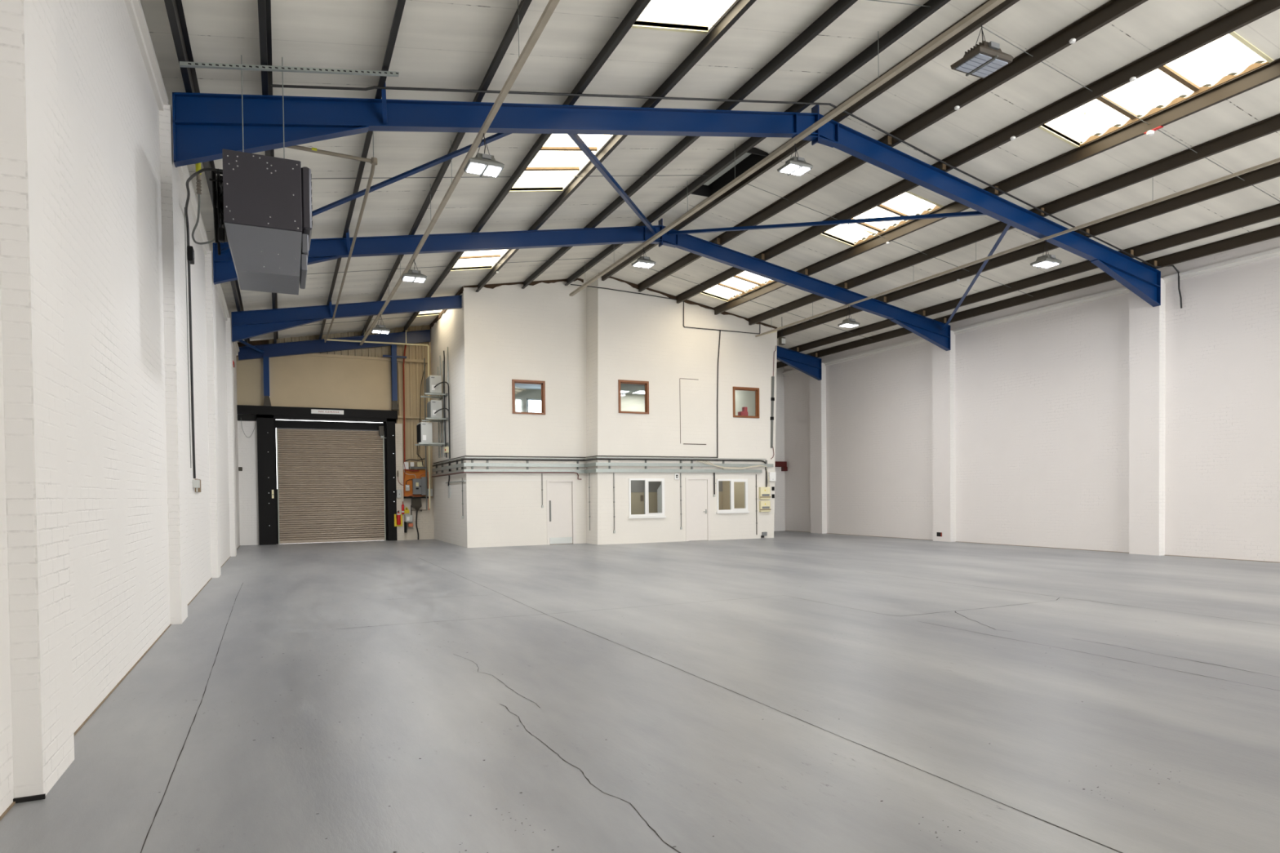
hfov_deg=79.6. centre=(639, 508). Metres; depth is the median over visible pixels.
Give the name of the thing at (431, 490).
junction box
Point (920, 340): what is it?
trim
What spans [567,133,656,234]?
brace
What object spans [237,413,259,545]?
wall
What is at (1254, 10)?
purlin
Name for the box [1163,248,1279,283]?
trim
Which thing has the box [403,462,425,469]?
electrical boxes
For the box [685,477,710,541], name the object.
door
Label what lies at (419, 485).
electrical box
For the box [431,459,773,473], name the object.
cable tray
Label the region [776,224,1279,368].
purlin
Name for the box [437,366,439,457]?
conduit
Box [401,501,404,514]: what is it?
fire extinguisher
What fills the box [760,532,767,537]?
socket
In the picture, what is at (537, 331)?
wall
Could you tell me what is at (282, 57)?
rod
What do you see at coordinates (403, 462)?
electrical cable
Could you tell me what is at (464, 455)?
electrical cable
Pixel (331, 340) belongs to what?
pipe
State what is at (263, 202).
heater
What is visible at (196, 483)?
wall socket
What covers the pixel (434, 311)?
window
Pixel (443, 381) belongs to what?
electrical cable
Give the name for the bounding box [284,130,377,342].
gas pipe
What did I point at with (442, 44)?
ceiling
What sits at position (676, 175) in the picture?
rod
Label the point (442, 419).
wall bracket
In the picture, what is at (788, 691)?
floor
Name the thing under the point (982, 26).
rod
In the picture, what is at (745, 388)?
window
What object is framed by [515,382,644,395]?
ceiling
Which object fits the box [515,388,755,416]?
wall
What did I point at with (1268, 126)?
purlin
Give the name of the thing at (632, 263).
rod
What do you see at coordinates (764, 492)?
board
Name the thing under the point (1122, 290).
trim
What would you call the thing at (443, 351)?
electrical cable
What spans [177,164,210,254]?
trim
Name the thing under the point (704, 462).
cable bundle
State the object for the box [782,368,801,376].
trim
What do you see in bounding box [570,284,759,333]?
conduit
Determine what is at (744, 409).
carton
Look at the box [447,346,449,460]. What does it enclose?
conduit
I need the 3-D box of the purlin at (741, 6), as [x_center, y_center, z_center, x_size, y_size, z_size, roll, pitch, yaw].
[1.078,-6.018,9.501,0.115,0.200,26.680,-1,1,-25]
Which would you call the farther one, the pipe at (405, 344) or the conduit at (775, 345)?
the pipe at (405, 344)
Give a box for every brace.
[220,133,511,253]
[328,299,333,316]
[346,230,350,253]
[381,83,386,124]
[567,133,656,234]
[667,211,984,235]
[942,224,1010,330]
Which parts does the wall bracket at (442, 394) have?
arm, arm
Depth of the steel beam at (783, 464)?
29.12 m
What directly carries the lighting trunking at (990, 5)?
hanging from the ceiling at (442, 44)
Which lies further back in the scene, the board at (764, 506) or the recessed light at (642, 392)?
the recessed light at (642, 392)
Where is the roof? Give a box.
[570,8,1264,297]
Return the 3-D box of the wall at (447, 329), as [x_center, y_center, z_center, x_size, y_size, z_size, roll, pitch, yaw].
[-5.973,-2.583,23.980,0.180,7.316,5.400,-1,1,-25]
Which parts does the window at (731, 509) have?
sill, sash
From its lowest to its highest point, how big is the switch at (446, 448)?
0.180 m
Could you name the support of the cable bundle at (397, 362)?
hanging from the cladding
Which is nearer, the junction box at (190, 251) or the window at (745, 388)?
the junction box at (190, 251)
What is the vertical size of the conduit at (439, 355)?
3.250 m
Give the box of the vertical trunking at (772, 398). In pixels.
[769,376,774,448]
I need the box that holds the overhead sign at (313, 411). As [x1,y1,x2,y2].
[311,408,343,414]
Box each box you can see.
[186,245,194,264]
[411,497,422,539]
[416,422,432,444]
[426,375,441,395]
[426,400,442,417]
[426,488,432,496]
[448,484,450,497]
[768,471,776,481]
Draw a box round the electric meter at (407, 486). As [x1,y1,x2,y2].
[404,484,409,490]
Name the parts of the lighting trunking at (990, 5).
high bay lamp, high bay lamp, high bay lamp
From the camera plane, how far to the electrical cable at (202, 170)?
11.31 m
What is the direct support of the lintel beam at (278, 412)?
on the steel column at (265, 426)
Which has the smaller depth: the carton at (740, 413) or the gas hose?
the gas hose
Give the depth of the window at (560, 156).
13.76 m
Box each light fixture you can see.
[785,155,797,164]
[964,40,987,56]
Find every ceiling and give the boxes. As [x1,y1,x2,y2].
[140,0,1279,362]
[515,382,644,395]
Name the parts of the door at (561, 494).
pull handle, kick plate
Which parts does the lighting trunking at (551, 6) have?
high bay lamp, high bay lamp, hanger rod, high bay lamp, hanger rod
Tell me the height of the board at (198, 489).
0.200 m
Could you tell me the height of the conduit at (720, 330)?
3.972 m
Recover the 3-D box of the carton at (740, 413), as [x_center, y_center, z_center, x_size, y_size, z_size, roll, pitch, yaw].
[3.291,-3.013,24.555,0.270,0.145,0.180,-1,1,-25]
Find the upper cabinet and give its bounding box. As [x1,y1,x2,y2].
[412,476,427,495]
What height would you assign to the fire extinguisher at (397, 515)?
0.480 m
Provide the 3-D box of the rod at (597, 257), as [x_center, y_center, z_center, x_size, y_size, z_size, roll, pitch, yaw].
[-4.971,-5.834,18.559,8.612,1.491,0.012,-1,1,-25]
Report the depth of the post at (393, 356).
25.50 m
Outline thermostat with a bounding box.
[674,473,679,479]
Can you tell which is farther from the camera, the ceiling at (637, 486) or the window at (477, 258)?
the ceiling at (637, 486)
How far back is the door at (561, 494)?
22.78 m
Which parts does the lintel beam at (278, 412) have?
plate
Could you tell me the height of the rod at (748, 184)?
1.479 m
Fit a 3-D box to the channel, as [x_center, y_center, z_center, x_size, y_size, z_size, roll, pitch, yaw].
[-3.902,-4.967,8.692,2.260,0.429,0.046,-1,1,-25]
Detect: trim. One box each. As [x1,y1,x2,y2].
[124,0,168,111]
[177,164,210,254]
[214,283,229,320]
[232,341,239,355]
[466,479,546,480]
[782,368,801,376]
[823,337,927,365]
[953,286,1128,334]
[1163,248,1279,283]
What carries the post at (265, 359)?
on the lintel beam at (278, 412)
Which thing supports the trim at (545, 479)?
attached to the wall at (537, 331)
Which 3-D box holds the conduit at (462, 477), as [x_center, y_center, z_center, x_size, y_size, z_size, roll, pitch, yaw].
[-5.062,-0.292,21.919,0.060,1.170,0.038,-1,1,-25]
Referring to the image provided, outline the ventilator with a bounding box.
[690,147,768,196]
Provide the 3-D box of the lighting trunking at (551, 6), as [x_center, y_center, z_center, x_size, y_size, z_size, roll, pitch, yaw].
[-3.620,-5.048,13.376,0.462,1.253,25.651,-1,1,-25]
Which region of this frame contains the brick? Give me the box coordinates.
[937,532,942,536]
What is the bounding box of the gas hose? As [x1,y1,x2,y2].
[191,162,226,244]
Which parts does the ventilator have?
louvre blade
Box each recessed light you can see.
[620,390,630,393]
[631,390,644,394]
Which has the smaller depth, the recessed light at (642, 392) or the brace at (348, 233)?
the brace at (348, 233)
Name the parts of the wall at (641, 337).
wall panel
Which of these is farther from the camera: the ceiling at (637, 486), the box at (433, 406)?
the ceiling at (637, 486)
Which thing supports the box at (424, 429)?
on the wall bracket at (420, 443)
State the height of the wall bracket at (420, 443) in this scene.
0.070 m
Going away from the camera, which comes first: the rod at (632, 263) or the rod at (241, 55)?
the rod at (241, 55)
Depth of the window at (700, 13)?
9.52 m
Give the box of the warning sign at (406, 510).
[404,506,408,513]
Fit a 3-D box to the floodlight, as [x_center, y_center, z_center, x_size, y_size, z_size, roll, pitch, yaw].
[4.379,-5.479,23.692,0.160,0.854,0.165,-1,1,-25]
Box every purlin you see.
[164,0,249,346]
[257,0,278,343]
[318,0,405,339]
[360,0,532,335]
[402,0,651,332]
[475,0,755,292]
[521,0,857,288]
[564,0,950,285]
[601,0,1019,280]
[637,0,1147,292]
[675,0,1279,303]
[713,58,1279,315]
[747,113,1279,325]
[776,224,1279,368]
[777,161,1279,338]
[787,203,1279,351]
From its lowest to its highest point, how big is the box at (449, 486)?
0.400 m
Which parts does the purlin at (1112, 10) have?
purlin cap, purlin cap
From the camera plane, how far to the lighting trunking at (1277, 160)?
14.97 m
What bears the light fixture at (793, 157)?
in the lighting trunking at (990, 5)
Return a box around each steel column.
[256,414,276,545]
[385,418,397,540]
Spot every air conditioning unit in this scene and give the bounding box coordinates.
[426,401,431,417]
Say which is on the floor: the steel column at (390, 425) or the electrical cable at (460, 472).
the steel column at (390, 425)
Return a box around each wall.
[0,0,239,820]
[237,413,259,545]
[395,423,434,540]
[430,286,467,547]
[463,278,586,547]
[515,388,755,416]
[586,273,597,545]
[597,272,777,545]
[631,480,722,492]
[631,480,744,514]
[773,366,785,531]
[783,236,1279,562]
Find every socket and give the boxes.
[192,480,199,492]
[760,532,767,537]
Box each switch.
[395,489,401,497]
[444,446,448,453]
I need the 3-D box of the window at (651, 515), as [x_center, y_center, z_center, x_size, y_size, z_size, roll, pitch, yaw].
[0.201,-0.306,22.904,1.220,1.180,0.125,-1,1,-25]
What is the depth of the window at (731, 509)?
24.15 m
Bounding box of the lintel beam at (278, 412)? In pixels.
[236,404,397,422]
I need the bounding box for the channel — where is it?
[179,61,399,76]
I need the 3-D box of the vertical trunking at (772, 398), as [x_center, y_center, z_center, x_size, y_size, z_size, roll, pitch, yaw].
[4.267,-3.099,24.741,0.140,2.300,0.065,-1,1,-25]
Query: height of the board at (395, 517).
0.410 m
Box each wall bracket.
[414,442,448,446]
[420,392,448,399]
[422,417,448,422]
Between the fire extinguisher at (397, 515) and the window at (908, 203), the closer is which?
the window at (908, 203)
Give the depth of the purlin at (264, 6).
8.44 m
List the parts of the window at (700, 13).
pane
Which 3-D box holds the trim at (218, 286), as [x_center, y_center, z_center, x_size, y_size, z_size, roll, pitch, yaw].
[-9.229,-4.726,16.874,0.110,0.130,5.115,-1,1,-25]
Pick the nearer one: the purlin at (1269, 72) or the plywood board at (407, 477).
the purlin at (1269, 72)
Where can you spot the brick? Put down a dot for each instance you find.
(939, 534)
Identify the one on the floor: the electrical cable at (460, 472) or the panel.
the panel
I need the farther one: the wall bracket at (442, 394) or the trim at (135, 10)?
the wall bracket at (442, 394)
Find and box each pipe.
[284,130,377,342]
[326,329,430,510]
[402,344,418,471]
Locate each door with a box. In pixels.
[274,418,396,544]
[546,480,576,544]
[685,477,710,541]
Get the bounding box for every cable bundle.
[396,362,425,466]
[405,493,422,497]
[696,460,769,486]
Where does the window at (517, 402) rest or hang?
in the wall at (629, 402)
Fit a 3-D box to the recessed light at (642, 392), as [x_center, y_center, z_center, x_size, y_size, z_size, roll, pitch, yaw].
[0.203,-4.303,28.439,0.800,0.040,0.700,-1,1,-25]
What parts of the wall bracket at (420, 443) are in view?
arm, arm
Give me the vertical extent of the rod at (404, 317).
0.817 m
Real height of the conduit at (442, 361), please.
3.000 m
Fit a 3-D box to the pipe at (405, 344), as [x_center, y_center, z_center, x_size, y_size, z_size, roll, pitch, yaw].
[-7.714,-3.405,25.828,0.490,4.320,0.085,-1,1,-20]
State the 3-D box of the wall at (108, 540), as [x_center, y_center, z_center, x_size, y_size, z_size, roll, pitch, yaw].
[-5.795,-1.819,9.342,0.408,6.320,32.100,-1,1,-25]
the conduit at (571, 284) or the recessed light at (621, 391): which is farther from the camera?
the recessed light at (621, 391)
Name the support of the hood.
attached to the door at (332, 476)
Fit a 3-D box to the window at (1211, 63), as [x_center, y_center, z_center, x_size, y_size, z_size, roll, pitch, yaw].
[7.386,-6.237,11.365,1.440,0.425,3.390,-1,1,-25]
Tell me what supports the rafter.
attached to the cladding
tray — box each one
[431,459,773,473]
[431,468,762,477]
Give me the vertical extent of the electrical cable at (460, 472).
0.228 m
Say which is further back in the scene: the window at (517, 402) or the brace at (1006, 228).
the window at (517, 402)
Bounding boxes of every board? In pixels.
[194,479,200,492]
[394,514,402,526]
[403,470,426,496]
[759,487,770,499]
[759,501,770,511]
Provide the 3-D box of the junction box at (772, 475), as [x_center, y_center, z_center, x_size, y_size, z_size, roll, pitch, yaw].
[4.259,-1.024,24.750,0.240,0.290,0.094,-1,1,-25]
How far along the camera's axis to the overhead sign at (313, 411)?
24.66 m
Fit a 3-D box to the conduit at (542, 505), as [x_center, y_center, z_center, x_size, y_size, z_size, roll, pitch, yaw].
[-2.857,-0.520,22.459,0.060,1.000,0.038,-1,1,-25]
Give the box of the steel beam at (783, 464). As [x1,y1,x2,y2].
[774,461,787,471]
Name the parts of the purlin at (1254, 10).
purlin cap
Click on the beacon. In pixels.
(1150, 132)
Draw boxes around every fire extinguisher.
[395,510,400,524]
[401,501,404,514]
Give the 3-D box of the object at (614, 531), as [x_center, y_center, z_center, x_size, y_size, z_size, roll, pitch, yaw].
[-0.755,-0.163,22.451,0.060,1.760,0.038,-1,1,-25]
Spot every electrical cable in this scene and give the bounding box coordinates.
[184,168,222,478]
[271,84,1182,308]
[403,462,405,495]
[431,471,581,479]
[432,457,767,487]
[433,455,717,463]
[434,381,450,458]
[434,408,450,457]
[443,351,447,457]
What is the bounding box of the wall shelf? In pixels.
[403,497,428,498]
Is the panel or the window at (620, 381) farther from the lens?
the panel
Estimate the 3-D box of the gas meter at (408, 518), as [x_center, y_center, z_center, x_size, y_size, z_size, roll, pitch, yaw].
[-7.776,0.357,25.802,0.270,0.910,0.165,-1,1,-25]
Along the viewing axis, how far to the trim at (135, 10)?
7.68 m
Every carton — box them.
[737,411,747,415]
[742,407,747,411]
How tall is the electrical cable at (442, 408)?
1.529 m
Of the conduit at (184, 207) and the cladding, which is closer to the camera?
the conduit at (184, 207)
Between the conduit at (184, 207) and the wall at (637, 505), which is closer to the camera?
the conduit at (184, 207)
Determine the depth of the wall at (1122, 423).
18.69 m
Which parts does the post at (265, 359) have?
post, plate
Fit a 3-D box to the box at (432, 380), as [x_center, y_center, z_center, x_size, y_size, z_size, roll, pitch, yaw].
[-6.461,-3.854,24.064,0.390,0.535,0.606,-1,1,-25]
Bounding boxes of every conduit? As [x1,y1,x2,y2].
[184,207,191,467]
[427,471,429,510]
[433,457,766,465]
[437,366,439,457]
[439,355,442,457]
[442,360,444,457]
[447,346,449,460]
[462,477,463,519]
[541,478,543,507]
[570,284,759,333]
[716,329,720,457]
[773,345,776,376]
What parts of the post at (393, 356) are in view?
post, plate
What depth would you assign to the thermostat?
23.29 m
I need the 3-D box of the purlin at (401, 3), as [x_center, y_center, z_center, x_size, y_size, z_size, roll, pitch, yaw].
[-3.557,-5.317,10.312,0.115,0.200,32.050,-1,1,-25]
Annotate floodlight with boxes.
[778,316,785,345]
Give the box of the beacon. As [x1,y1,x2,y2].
[1143,125,1163,136]
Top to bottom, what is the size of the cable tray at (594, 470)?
0.105 m
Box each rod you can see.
[215,174,708,179]
[240,54,244,151]
[281,57,284,158]
[298,316,408,326]
[307,257,599,274]
[631,262,871,339]
[747,183,1032,296]
[869,0,930,7]
[982,26,1279,201]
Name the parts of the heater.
burner, louvre frame, louvre blade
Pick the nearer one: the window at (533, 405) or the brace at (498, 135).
the brace at (498, 135)
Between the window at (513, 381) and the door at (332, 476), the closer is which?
the window at (513, 381)
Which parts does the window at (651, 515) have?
sill, sash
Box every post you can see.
[262,355,271,406]
[382,344,406,410]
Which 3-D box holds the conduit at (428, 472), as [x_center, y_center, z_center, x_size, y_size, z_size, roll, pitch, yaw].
[-7.175,-0.600,26.073,0.041,1.300,0.041,-1,1,-2]
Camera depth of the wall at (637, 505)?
26.06 m
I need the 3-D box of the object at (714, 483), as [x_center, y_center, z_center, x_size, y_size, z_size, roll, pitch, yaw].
[2.311,-0.752,23.861,0.060,0.780,0.048,-1,1,-25]
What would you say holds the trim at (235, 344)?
attached to the wall at (108, 540)
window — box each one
[416,310,441,316]
[450,249,506,271]
[508,133,610,192]
[511,379,545,414]
[515,400,520,412]
[526,398,541,412]
[617,379,648,413]
[627,478,666,518]
[631,0,732,33]
[699,271,773,302]
[715,479,749,513]
[733,386,759,417]
[820,191,942,246]
[1038,31,1274,147]
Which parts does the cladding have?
flat panel, flat panel, flat panel, cladding rail, cladding rail, cladding rail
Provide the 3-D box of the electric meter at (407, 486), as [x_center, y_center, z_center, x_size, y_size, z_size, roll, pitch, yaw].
[-7.810,-0.693,25.809,0.130,0.210,0.089,-1,1,-25]
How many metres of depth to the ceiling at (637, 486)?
25.85 m
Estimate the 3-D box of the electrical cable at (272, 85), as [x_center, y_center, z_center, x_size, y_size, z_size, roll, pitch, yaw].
[3.548,-5.307,12.726,17.428,2.410,0.312,-1,1,-25]
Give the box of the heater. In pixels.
[208,148,312,294]
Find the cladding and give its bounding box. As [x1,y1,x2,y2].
[235,324,433,497]
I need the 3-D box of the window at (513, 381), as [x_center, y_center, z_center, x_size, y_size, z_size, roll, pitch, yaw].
[-3.240,-3.224,22.303,0.980,0.980,0.135,-1,1,-25]
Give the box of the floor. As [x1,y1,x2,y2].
[0,530,1279,852]
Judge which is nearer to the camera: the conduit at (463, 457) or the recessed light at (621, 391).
the conduit at (463, 457)
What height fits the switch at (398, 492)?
0.246 m
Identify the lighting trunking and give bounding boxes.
[360,0,559,345]
[569,0,1013,296]
[755,157,1279,337]
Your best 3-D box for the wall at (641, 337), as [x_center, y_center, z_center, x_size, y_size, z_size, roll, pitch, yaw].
[1.569,-2.937,23.588,6.331,7.877,0.180,-1,1,-25]
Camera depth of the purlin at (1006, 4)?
12.16 m
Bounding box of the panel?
[657,484,661,512]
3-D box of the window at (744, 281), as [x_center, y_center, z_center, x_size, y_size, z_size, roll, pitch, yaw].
[2.626,-6.372,21.569,1.440,0.425,3.210,-1,1,-25]
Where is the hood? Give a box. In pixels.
[274,422,386,430]
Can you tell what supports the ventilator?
attached to the ceiling at (442, 44)
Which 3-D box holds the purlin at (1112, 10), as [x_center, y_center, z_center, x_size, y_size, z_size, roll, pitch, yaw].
[5.398,-6.327,11.016,0.145,0.240,25.780,-1,1,-25]
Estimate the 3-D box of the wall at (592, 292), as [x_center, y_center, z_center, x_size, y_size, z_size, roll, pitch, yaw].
[-1.391,-2.886,22.732,0.240,7.868,1.030,-1,1,-25]
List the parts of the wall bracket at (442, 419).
arm, arm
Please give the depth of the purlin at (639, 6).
11.03 m
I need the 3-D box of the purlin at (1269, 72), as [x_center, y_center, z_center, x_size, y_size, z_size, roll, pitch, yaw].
[7.749,-5.947,12.118,0.145,0.200,25.780,-1,1,-25]
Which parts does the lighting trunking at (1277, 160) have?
high bay lamp, high bay lamp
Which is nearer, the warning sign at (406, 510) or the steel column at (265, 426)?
the steel column at (265, 426)
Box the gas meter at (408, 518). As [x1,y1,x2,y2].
[404,505,413,533]
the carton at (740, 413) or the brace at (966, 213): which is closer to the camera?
the brace at (966, 213)
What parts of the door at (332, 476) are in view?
guide rail, drive motor, guide rail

